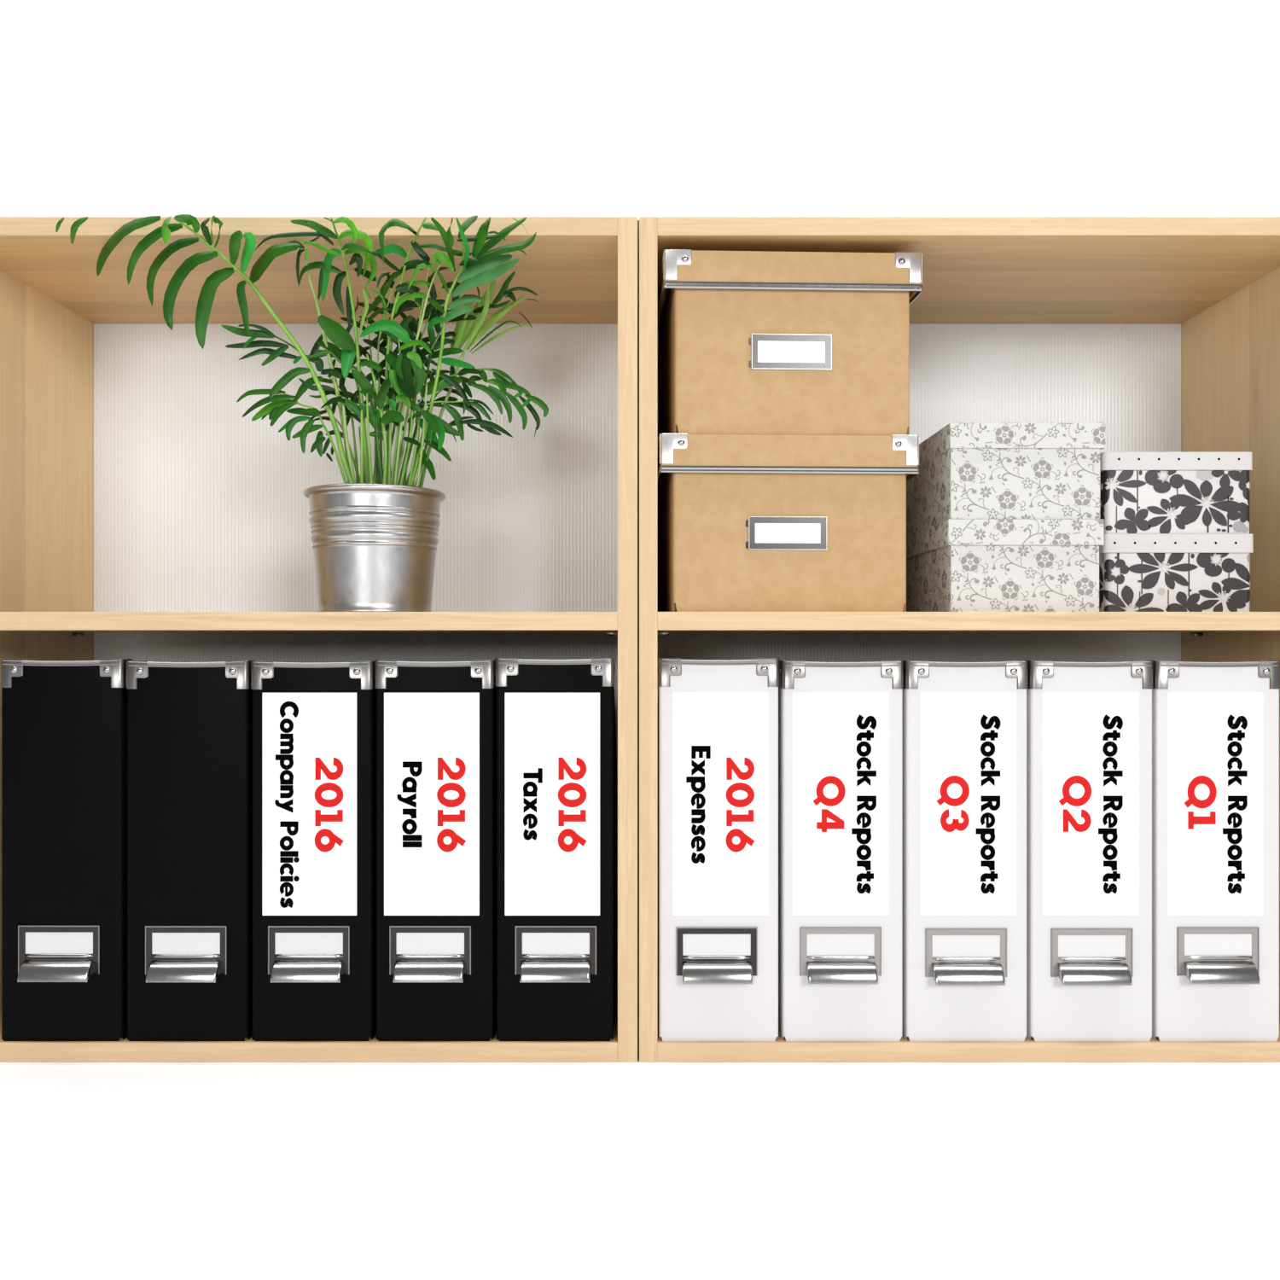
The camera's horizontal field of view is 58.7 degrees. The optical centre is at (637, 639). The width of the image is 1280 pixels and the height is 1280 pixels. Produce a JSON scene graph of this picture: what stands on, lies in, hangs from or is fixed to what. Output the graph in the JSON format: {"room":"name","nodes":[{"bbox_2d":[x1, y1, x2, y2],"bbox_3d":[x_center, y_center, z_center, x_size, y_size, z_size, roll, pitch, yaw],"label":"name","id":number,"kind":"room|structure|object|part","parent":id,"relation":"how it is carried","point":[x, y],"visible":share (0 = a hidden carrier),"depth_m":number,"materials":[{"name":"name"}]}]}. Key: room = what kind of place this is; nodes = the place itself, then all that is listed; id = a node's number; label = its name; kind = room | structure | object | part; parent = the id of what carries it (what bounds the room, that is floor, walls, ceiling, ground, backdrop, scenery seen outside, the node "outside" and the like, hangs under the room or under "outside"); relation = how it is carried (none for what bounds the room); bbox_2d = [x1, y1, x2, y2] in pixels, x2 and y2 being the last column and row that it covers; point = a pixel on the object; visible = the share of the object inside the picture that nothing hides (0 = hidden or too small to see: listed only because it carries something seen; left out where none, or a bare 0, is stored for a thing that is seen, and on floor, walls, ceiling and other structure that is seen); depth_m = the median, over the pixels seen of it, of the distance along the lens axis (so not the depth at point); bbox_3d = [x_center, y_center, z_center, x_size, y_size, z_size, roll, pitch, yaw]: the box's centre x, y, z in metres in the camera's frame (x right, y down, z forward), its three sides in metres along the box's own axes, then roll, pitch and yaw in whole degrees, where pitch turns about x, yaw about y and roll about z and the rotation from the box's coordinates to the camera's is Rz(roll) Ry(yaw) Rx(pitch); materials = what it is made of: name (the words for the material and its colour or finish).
{"room":"office","nodes":[
{"label":"office","id":0,"kind":"room"},
{"bbox_2d":[0,1059,1279,1279],"bbox_3d":[0.000,0.421,-0.072,6.400,0.050,2.920,0,0,0],"label":"floor","id":1,"kind":"structure","parent":0,"point":[109,1171],"depth_m":0.85,"materials":[{"name":"white paint"}]},
{"bbox_2d":[0,216,637,1062],"bbox_3d":[-0.336,0.000,1.224,0.671,0.793,0.312,0,0,0],"label":"bookcase","id":2,"kind":"object","parent":1,"relation":"on","point":[143,517],"visible":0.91,"depth_m":1.37,"materials":[{"name":"brown wood"}]},
{"bbox_3d":[-0.662,0.000,1.225,0.018,0.793,0.311,0,0,0],"label":"panel","id":3,"kind":"part","parent":2,"relation":"part of","materials":[{"name":"brown wood"}]},
{"bbox_2d":[0,658,132,1041],"bbox_3d":[-0.543,0.198,1.192,0.118,0.360,0.270,0,0,0],"label":"file box","id":4,"kind":"object","parent":2,"relation":"on","point":[64,723],"visible":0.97,"depth_m":1.07,"materials":[{"name":"black cardboard"}]},
{"bbox_3d":[-0.544,0.309,1.065,0.065,0.018,0.015,0,0,0],"label":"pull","id":5,"kind":"part","parent":4,"relation":"part of","materials":[{"name":"silver metal"}]},
{"bbox_3d":[-0.543,0.021,1.073,0.108,0.006,0.004,0,0,0],"label":"rail","id":6,"kind":"part","parent":4,"relation":"part of","materials":[{"name":"silver metal"}]},
{"bbox_2d":[126,660,252,1041],"bbox_3d":[-0.425,0.198,1.192,0.118,0.358,0.270,0,0,0],"label":"file box","id":7,"kind":"object","parent":2,"relation":"on","point":[189,724],"visible":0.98,"depth_m":1.07,"materials":[{"name":"black cardboard"}]},
{"bbox_3d":[-0.425,0.310,1.065,0.065,0.018,0.015,0,0,0],"label":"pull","id":8,"kind":"part","parent":7,"relation":"part of","materials":[{"name":"silver metal"}]},
{"bbox_3d":[-0.425,0.023,1.073,0.108,0.006,0.004,0,0,0],"label":"rail","id":9,"kind":"part","parent":7,"relation":"part of","materials":[{"name":"silver metal"}]},
{"bbox_2d":[55,214,548,611],"bbox_3d":[-0.306,-0.204,1.111,0.435,0.356,0.225,0,0,0],"label":"potted palm","id":10,"kind":"object","parent":2,"relation":"on","point":[375,542],"visible":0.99,"depth_m":1.11,"materials":[{"name":"plant"}]},
{"bbox_2d":[302,482,445,611],"bbox_3d":[-0.266,-0.088,1.153,0.140,0.123,0.140,0,0,0],"label":"pot","id":11,"kind":"object","parent":10,"relation":"attached to","point":[375,544],"depth_m":1.10,"materials":[{"name":"metal"}]},
{"bbox_3d":[-0.336,-0.018,1.219,0.634,0.017,0.299,0,0,0],"label":"shelf","id":12,"kind":"part","parent":2,"relation":"part of","materials":[{"name":"brown wood"}]},
{"bbox_2d":[250,660,376,1041],"bbox_3d":[-0.307,0.199,1.192,0.116,0.358,0.270,0,0,0],"label":"file box","id":13,"kind":"object","parent":2,"relation":"on","point":[314,724],"visible":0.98,"depth_m":1.07,"materials":[{"name":"black cardboard"}]},
{"bbox_3d":[-0.309,0.310,1.065,0.065,0.018,0.015,0,0,0],"label":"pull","id":14,"kind":"part","parent":13,"relation":"part of","materials":[{"name":"silver metal"}]},
{"bbox_3d":[-0.307,0.023,1.073,0.107,0.006,0.004,0,0,0],"label":"rail","id":15,"kind":"part","parent":13,"relation":"part of","materials":[{"name":"silver metal"}]},
{"bbox_3d":[-0.336,-0.001,1.372,0.634,0.778,0.008,0,0,0],"label":"panel","id":16,"kind":"part","parent":2,"relation":"part of","materials":[{"name":"white paint"}]},
{"bbox_2d":[374,659,496,1041],"bbox_3d":[-0.192,0.198,1.192,0.114,0.359,0.270,0,0,0],"label":"file box","id":17,"kind":"object","parent":2,"relation":"on","point":[436,721],"visible":0.99,"depth_m":1.07,"materials":[{"name":"black cardboard"}]},
{"bbox_3d":[-0.195,0.310,1.065,0.065,0.018,0.015,0,0,0],"label":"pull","id":18,"kind":"part","parent":17,"relation":"part of","materials":[{"name":"silver metal"}]},
{"bbox_3d":[-0.192,0.022,1.073,0.104,0.006,0.004,0,0,0],"label":"rail","id":19,"kind":"part","parent":17,"relation":"part of","materials":[{"name":"silver metal"}]},
{"bbox_2d":[495,657,617,1041],"bbox_3d":[-0.078,0.197,1.192,0.113,0.361,0.270,0,0,0],"label":"file box","id":20,"kind":"object","parent":2,"relation":"on","point":[557,774],"visible":1,"depth_m":1.07,"materials":[{"name":"black cardboard"}]},
{"bbox_3d":[-0.078,0.020,1.073,0.104,0.006,0.004,0,0,0],"label":"rail","id":21,"kind":"part","parent":20,"relation":"part of","materials":[{"name":"silver metal"}]},
{"bbox_3d":[-0.077,0.310,1.065,0.065,0.018,0.015,0,0,0],"label":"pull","id":22,"kind":"part","parent":20,"relation":"part of","materials":[{"name":"silver metal"}]},
{"bbox_2d":[637,216,1279,1062],"bbox_3d":[0.335,0.000,1.224,0.670,0.793,0.312,0,0,0],"label":"bookcase","id":23,"kind":"object","parent":1,"relation":"on","point":[1161,332],"visible":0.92,"depth_m":1.18,"materials":[{"name":"brown wood"}]},
{"bbox_2d":[657,657,779,1041],"bbox_3d":[0.076,0.197,1.192,0.116,0.360,0.270,0,0,0],"label":"file box","id":24,"kind":"object","parent":23,"relation":"on","point":[718,719],"visible":1,"depth_m":1.07,"materials":[{"name":"white cardboard"}]},
{"bbox_3d":[0.074,0.311,1.065,0.065,0.018,0.015,0,0,0],"label":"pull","id":25,"kind":"part","parent":24,"relation":"part of","materials":[{"name":"silver metal"}]},
{"bbox_3d":[0.076,0.021,1.073,0.106,0.006,0.004,0,0,0],"label":"rail","id":26,"kind":"part","parent":24,"relation":"part of","materials":[{"name":"silver metal"}]},
{"bbox_2d":[657,433,919,611],"bbox_3d":[0.139,-0.110,1.211,0.248,0.168,0.276,0,0,-2],"label":"storage box","id":27,"kind":"object","parent":23,"relation":"on","point":[747,522],"visible":0.83,"depth_m":1.08,"materials":[{"name":"brown cardboard"}]},
{"bbox_3d":[0.139,-0.177,1.211,0.244,0.033,0.270,0,0,-2],"label":"lid","id":28,"kind":"part","parent":27,"relation":"part of","materials":[{"name":"beige cardboard"}]},
{"bbox_3d":[0.139,-0.161,1.211,0.248,0.007,0.274,0,0,-2],"label":"lid rail","id":29,"kind":"part","parent":27,"relation":"part of","materials":[{"name":"silver metal"}]},
{"bbox_2d":[657,249,923,436],"bbox_3d":[0.142,-0.281,1.211,0.248,0.173,0.276,0,0,-2],"label":"storage box","id":30,"kind":"object","parent":27,"relation":"on","point":[749,342],"visible":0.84,"depth_m":1.08,"materials":[{"name":"brown cardboard"}]},
{"bbox_3d":[0.142,-0.350,1.211,0.244,0.032,0.270,0,0,-2],"label":"lid","id":31,"kind":"part","parent":30,"relation":"part of","materials":[{"name":"beige cardboard"}]},
{"bbox_3d":[0.142,-0.334,1.211,0.248,0.007,0.274,0,0,-2],"label":"lid rail","id":32,"kind":"part","parent":30,"relation":"part of","materials":[{"name":"silver metal"}]},
{"bbox_2d":[778,660,903,1041],"bbox_3d":[0.193,0.198,1.192,0.116,0.358,0.270,0,0,0],"label":"file box","id":33,"kind":"object","parent":23,"relation":"on","point":[840,724],"visible":1,"depth_m":1.07,"materials":[{"name":"white cardboard"}]},
{"bbox_3d":[0.191,0.311,1.065,0.065,0.018,0.015,0,0,0],"label":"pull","id":34,"kind":"part","parent":33,"relation":"part of","materials":[{"name":"silver metal"}]},
{"bbox_3d":[0.193,0.023,1.073,0.107,0.006,0.004,0,0,0],"label":"rail","id":35,"kind":"part","parent":33,"relation":"part of","materials":[{"name":"silver metal"}]},
{"bbox_3d":[0.335,-0.001,1.372,0.634,0.778,0.008,0,0,0],"label":"panel","id":36,"kind":"part","parent":23,"relation":"part of","materials":[{"name":"white paint"}]},
{"bbox_3d":[0.335,-0.018,1.219,0.634,0.017,0.299,0,0,0],"label":"shelf","id":37,"kind":"part","parent":23,"relation":"part of","materials":[{"name":"brown wood"}]},
{"bbox_2d":[902,660,1028,1041],"bbox_3d":[0.310,0.198,1.192,0.117,0.358,0.270,0,0,0],"label":"file box","id":38,"kind":"object","parent":23,"relation":"on","point":[964,724],"visible":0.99,"depth_m":1.07,"materials":[{"name":"white cardboard"}]},
{"bbox_3d":[0.310,0.023,1.073,0.108,0.006,0.004,0,0,0],"label":"rail","id":39,"kind":"part","parent":38,"relation":"part of","materials":[{"name":"silver metal"}]},
{"bbox_3d":[0.309,0.312,1.065,0.065,0.018,0.015,0,0,0],"label":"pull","id":40,"kind":"part","parent":38,"relation":"part of","materials":[{"name":"silver metal"}]},
{"bbox_2d":[906,518,1104,611],"bbox_3d":[0.368,-0.071,1.202,0.148,0.088,0.245,0,0,0],"label":"box","id":41,"kind":"object","parent":23,"relation":"on","point":[981,565],"visible":0.93,"depth_m":1.08,"materials":[{"name":"white cardboard"}]},
{"bbox_3d":[0.368,-0.102,1.202,0.148,0.024,0.245,0,0,0],"label":"lid","id":42,"kind":"part","parent":41,"relation":"part of","materials":[{"name":"white cardboard"}]},
{"bbox_2d":[906,422,1105,535],"bbox_3d":[0.370,-0.161,1.202,0.148,0.091,0.245,0,0,0],"label":"box","id":43,"kind":"object","parent":41,"relation":"on","point":[1003,470],"visible":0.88,"depth_m":1.08,"materials":[{"name":"white cardboard"}]},
{"bbox_3d":[0.370,-0.194,1.202,0.147,0.024,0.245,0,0,0],"label":"lid","id":44,"kind":"part","parent":43,"relation":"part of","materials":[{"name":"white cardboard"}]},
{"bbox_2d":[1026,660,1152,1041],"bbox_3d":[0.428,0.198,1.192,0.118,0.358,0.270,0,0,0],"label":"file box","id":45,"kind":"object","parent":23,"relation":"on","point":[1089,724],"visible":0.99,"depth_m":1.07,"materials":[{"name":"white cardboard"}]},
{"bbox_3d":[0.428,0.023,1.073,0.109,0.006,0.004,0,0,0],"label":"rail","id":46,"kind":"part","parent":45,"relation":"part of","materials":[{"name":"silver metal"}]},
{"bbox_3d":[0.427,0.312,1.065,0.065,0.018,0.015,0,0,0],"label":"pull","id":47,"kind":"part","parent":45,"relation":"part of","materials":[{"name":"silver metal"}]},
{"bbox_2d":[1099,534,1253,611],"bbox_3d":[0.524,-0.065,1.179,0.146,0.076,0.155,0,0,0],"label":"box","id":48,"kind":"object","parent":23,"relation":"on","point":[1138,573],"visible":0.71,"depth_m":1.10,"materials":[{"name":"cardboard"}]},
{"bbox_2d":[1099,452,1252,534],"bbox_3d":[0.523,-0.143,1.179,0.146,0.079,0.155,0,0,0],"label":"box","id":49,"kind":"object","parent":48,"relation":"on","point":[1142,492],"visible":0.74,"depth_m":1.10,"materials":[{"name":"cardboard"}]},
{"bbox_3d":[0.523,-0.173,1.179,0.146,0.017,0.155,0,0,0],"label":"lid","id":50,"kind":"part","parent":49,"relation":"part of","materials":[{"name":"white cardboard"}]},
{"bbox_3d":[0.524,-0.094,1.179,0.146,0.018,0.155,0,0,0],"label":"lid","id":51,"kind":"part","parent":48,"relation":"part of","materials":[{"name":"white cardboard"}]},
{"bbox_2d":[1152,660,1279,1041],"bbox_3d":[0.546,0.198,1.192,0.120,0.358,0.270,0,0,0],"label":"file box","id":52,"kind":"object","parent":23,"relation":"on","point":[1215,725],"visible":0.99,"depth_m":1.07,"materials":[{"name":"white cardboard"}]},
{"bbox_3d":[0.546,0.023,1.073,0.110,0.006,0.004,0,0,0],"label":"rail","id":53,"kind":"part","parent":52,"relation":"part of","materials":[{"name":"silver metal"}]},
{"bbox_3d":[0.546,0.311,1.065,0.065,0.018,0.015,0,0,0],"label":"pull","id":54,"kind":"part","parent":52,"relation":"part of","materials":[{"name":"silver metal"}]},
{"bbox_3d":[0.661,0.000,1.225,0.018,0.793,0.311,0,0,0],"label":"panel","id":55,"kind":"part","parent":23,"relation":"part of","materials":[{"name":"brown wood"}]},
{"bbox_2d":[0,0,1279,220],"bbox_3d":[0.000,-1.079,1.428,6.400,3.050,0.080,0,0,0],"label":"wall","id":56,"kind":"structure","parent":0,"point":[637,108],"depth_m":1.39,"materials":[{"name":"white paint"}]}
]}

